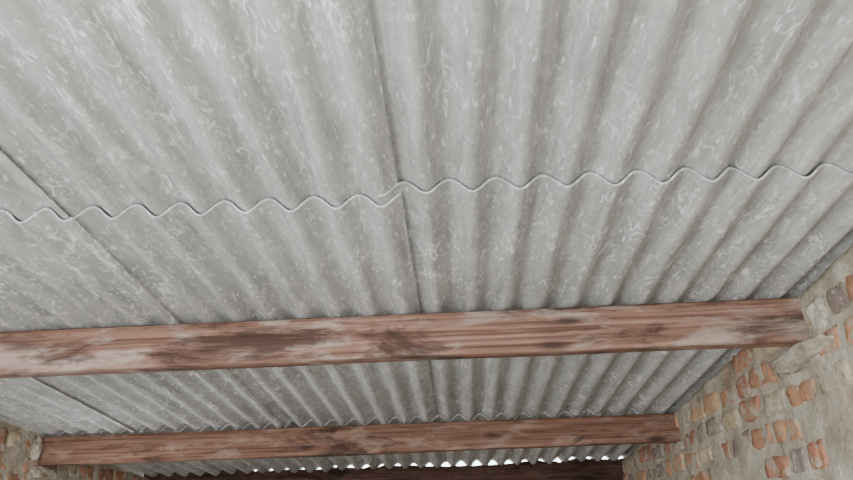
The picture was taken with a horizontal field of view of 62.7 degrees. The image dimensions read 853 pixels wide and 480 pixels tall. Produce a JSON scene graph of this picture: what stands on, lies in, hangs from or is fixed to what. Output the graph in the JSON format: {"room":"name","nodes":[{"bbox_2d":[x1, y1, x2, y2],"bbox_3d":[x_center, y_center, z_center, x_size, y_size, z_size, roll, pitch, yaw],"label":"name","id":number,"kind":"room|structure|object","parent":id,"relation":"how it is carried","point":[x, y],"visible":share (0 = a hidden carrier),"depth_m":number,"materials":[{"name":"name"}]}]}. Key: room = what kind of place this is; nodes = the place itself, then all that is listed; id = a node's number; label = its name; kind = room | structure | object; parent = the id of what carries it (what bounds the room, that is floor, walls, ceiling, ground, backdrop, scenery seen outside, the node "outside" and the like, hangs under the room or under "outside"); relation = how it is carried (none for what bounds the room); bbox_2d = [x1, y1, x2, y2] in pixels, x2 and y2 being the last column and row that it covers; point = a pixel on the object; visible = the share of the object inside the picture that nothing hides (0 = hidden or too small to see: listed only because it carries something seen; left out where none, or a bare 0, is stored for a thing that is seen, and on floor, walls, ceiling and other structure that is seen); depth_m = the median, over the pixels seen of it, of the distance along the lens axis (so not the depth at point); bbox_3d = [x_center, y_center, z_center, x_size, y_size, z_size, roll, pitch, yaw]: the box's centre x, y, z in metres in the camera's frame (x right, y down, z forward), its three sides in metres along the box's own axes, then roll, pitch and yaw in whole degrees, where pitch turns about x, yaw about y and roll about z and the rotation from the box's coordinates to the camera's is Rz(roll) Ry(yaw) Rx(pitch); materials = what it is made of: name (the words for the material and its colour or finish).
{"room":"shed interior","nodes":[
{"label":"shed interior","id":0,"kind":"room"},
{"bbox_2d":[0,419,147,479],"bbox_3d":[-2.821,1.487,2.848,0.238,2.737,7.320,-3,-23,2],"label":"wall","id":1,"kind":"structure","parent":0,"point":[15,456],"depth_m":4.62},
{"bbox_2d":[29,434,42,460],"bbox_3d":[-2.676,1.428,4.758,0.129,0.229,0.114,19,-31,-40],"label":"mortar packing","id":2,"kind":"object","parent":1,"relation":"attached to","point":[36,447],"visible":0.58,"depth_m":4.73,"materials":[{"name":"grey concrete"}]},
{"bbox_2d":[28,465,58,478],"bbox_3d":[-2.674,1.586,4.810,0.142,0.109,0.476,-3,-23,2],"label":"mortar packing","id":3,"kind":"object","parent":1,"relation":"attached to","point":[41,472],"visible":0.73,"depth_m":4.78,"materials":[{"name":"beige concrete"}]},
{"bbox_2d":[0,427,148,479],"bbox_3d":[-2.716,1.518,2.832,0.038,2.655,7.337,-3,-23,2],"label":"bricks","id":4,"kind":"object","parent":1,"relation":"attached to","point":[86,472],"visible":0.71,"depth_m":4.74,"materials":[{"name":"brick"}]},
{"bbox_2d":[39,413,679,465],"bbox_3d":[-0.488,1.367,4.772,4.500,0.195,0.098,-3,-23,2],"label":"beam","id":5,"kind":"structure","parent":1,"relation":"attached to","point":[356,440],"depth_m":4.74,"materials":[{"name":"brown wood"}]},
{"bbox_2d":[41,429,219,476],"bbox_3d":[-2.325,1.778,5.730,0.770,0.214,1.806,-3,-23,2],"label":"sheet","id":6,"kind":"object","parent":5,"relation":"on","point":[183,468],"visible":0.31,"depth_m":6.11,"materials":[{"name":"grey concrete"}]},
{"bbox_2d":[0,377,138,436],"bbox_3d":[-2.455,0.711,3.706,0.736,0.331,3.153,-3,-23,2],"label":"sheet","id":7,"kind":"object","parent":6,"relation":"on","point":[29,403],"visible":0.81,"depth_m":4.40,"materials":[{"name":"grey concrete"}]},
{"bbox_2d":[138,422,334,473],"bbox_3d":[-1.455,1.733,5.697,1.118,0.220,1.817,-3,-23,2],"label":"sheet","id":8,"kind":"object","parent":5,"relation":"on","point":[309,464],"visible":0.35,"depth_m":6.07,"materials":[{"name":"grey concrete"}]},
{"bbox_2d":[284,416,445,470],"bbox_3d":[-0.416,1.681,5.659,1.111,0.218,1.826,-3,-23,2],"label":"sheet","id":9,"kind":"object","parent":5,"relation":"on","point":[437,459],"visible":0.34,"depth_m":6.04,"materials":[{"name":"grey concrete"}]},
{"bbox_2d":[57,193,436,425],"bbox_3d":[-0.563,0.622,3.644,1.130,0.330,3.152,-3,-23,2],"label":"sheet","id":10,"kind":"object","parent":9,"relation":"on","point":[314,259],"visible":0.73,"depth_m":2.71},
{"bbox_2d":[0,0,397,217],"bbox_3d":[-0.720,-0.695,1.153,1.140,0.291,2.819,-3,-23,2],"label":"sheet","id":11,"kind":"object","parent":10,"relation":"on","point":[112,106],"visible":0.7,"depth_m":1.80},
{"bbox_2d":[437,411,585,465],"bbox_3d":[0.602,1.637,5.633,1.086,0.220,1.809,-3,-23,2],"label":"sheet","id":12,"kind":"object","parent":5,"relation":"on","point":[500,456],"visible":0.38,"depth_m":6.01,"materials":[{"name":"grey concrete"}]},
{"bbox_2d":[377,167,731,420],"bbox_3d":[0.474,0.559,3.585,1.096,0.335,3.209,-3,-23,2],"label":"sheet","id":13,"kind":"object","parent":12,"relation":"on","point":[545,243],"visible":0.75,"depth_m":2.62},
{"bbox_2d":[368,0,825,191],"bbox_3d":[0.322,-0.743,1.117,1.093,0.293,2.819,-3,-23,2],"label":"sheet","id":14,"kind":"object","parent":13,"relation":"on","point":[475,92],"visible":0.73,"depth_m":1.77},
{"bbox_2d":[557,406,676,461],"bbox_3d":[1.464,1.594,5.601,0.785,0.216,1.816,-3,-23,2],"label":"sheet","id":15,"kind":"object","parent":5,"relation":"on","point":[613,452],"visible":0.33,"depth_m":5.96,"materials":[{"name":"grey concrete"}]},
{"bbox_2d":[586,163,852,414],"bbox_3d":[1.344,0.520,3.563,0.793,0.328,3.194,-3,-23,2],"label":"sheet","id":16,"kind":"object","parent":15,"relation":"on","point":[772,235],"visible":0.64,"depth_m":2.69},
{"bbox_2d":[726,0,852,178],"bbox_3d":[1.195,-0.785,1.089,0.801,0.287,2.818,-3,-23,2],"label":"sheet","id":17,"kind":"object","parent":16,"relation":"on","point":[805,123],"visible":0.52,"depth_m":1.91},
{"bbox_2d":[0,297,810,378],"bbox_3d":[-0.590,0.444,3.012,4.500,0.198,0.099,-3,-23,2],"label":"beam","id":18,"kind":"structure","parent":1,"relation":"attached to","point":[776,322],"depth_m":2.96,"materials":[{"name":"brown wood"}]},
{"bbox_2d":[0,208,284,432],"bbox_3d":[-1.608,0.669,3.676,1.108,0.330,3.158,-3,-23,2],"label":"sheet","id":19,"kind":"object","parent":18,"relation":"on","point":[54,274],"visible":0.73,"depth_m":3.00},
{"bbox_2d":[0,150,70,221],"bbox_3d":[-1.769,-0.646,1.188,1.107,0.294,2.818,-3,-23,2],"label":"sheet","id":20,"kind":"object","parent":19,"relation":"on","point":[20,195],"visible":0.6,"depth_m":2.17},
{"bbox_2d":[622,242,852,479],"bbox_3d":[1.713,1.275,2.697,0.239,2.737,7.320,-3,-23,2],"label":"wall","id":21,"kind":"structure","parent":0,"point":[828,417],"depth_m":3.07,"materials":[{"name":"beige concrete"}]},
{"bbox_2d":[669,441,685,455],"bbox_3d":[1.706,1.394,4.687,0.123,0.110,0.432,-3,-23,2],"label":"mortar packing","id":22,"kind":"object","parent":21,"relation":"attached to","point":[676,449],"visible":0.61,"depth_m":4.62,"materials":[{"name":"grey concrete"}]},
{"bbox_2d":[622,274,852,479],"bbox_3d":[1.611,1.313,2.687,0.038,2.659,7.342,-3,-23,2],"label":"bricks","id":23,"kind":"object","parent":21,"relation":"attached to","point":[838,300],"visible":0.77,"depth_m":3.30,"materials":[{"name":"brick"}]},
{"bbox_2d":[767,334,834,375],"bbox_3d":[1.595,0.496,2.964,0.166,0.131,0.677,-3,-23,2],"label":"mortar packing","id":24,"kind":"object","parent":21,"relation":"attached to","point":[805,353],"visible":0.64,"depth_m":2.87,"materials":[{"name":"beige concrete"}]},
{"bbox_2d":[804,295,827,334],"bbox_3d":[1.602,0.303,2.815,0.119,0.239,0.200,-3,-23,2],"label":"mortar packing","id":25,"kind":"object","parent":21,"relation":"attached to","point":[816,313],"visible":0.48,"depth_m":2.78,"materials":[{"name":"beige concrete"}]},
{"bbox_3d":[-0.362,3.172,6.005,4.740,1.930,0.140,-3,-23,2],"label":"wall","id":26,"kind":"structure","parent":0,"visible":0},
{"bbox_2d":[217,465,623,479],"bbox_3d":[-0.395,2.205,6.364,4.500,0.160,0.076,-3,-23,2],"label":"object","id":27,"kind":"structure","parent":26,"relation":"on","point":[616,472],"depth_m":6.32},
{"bbox_2d":[144,458,624,479],"bbox_3d":[-0.399,2.099,6.417,4.440,0.113,0.064,-3,-23,2],"label":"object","id":28,"kind":"structure","parent":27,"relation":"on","point":[238,474],"depth_m":6.39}
]}

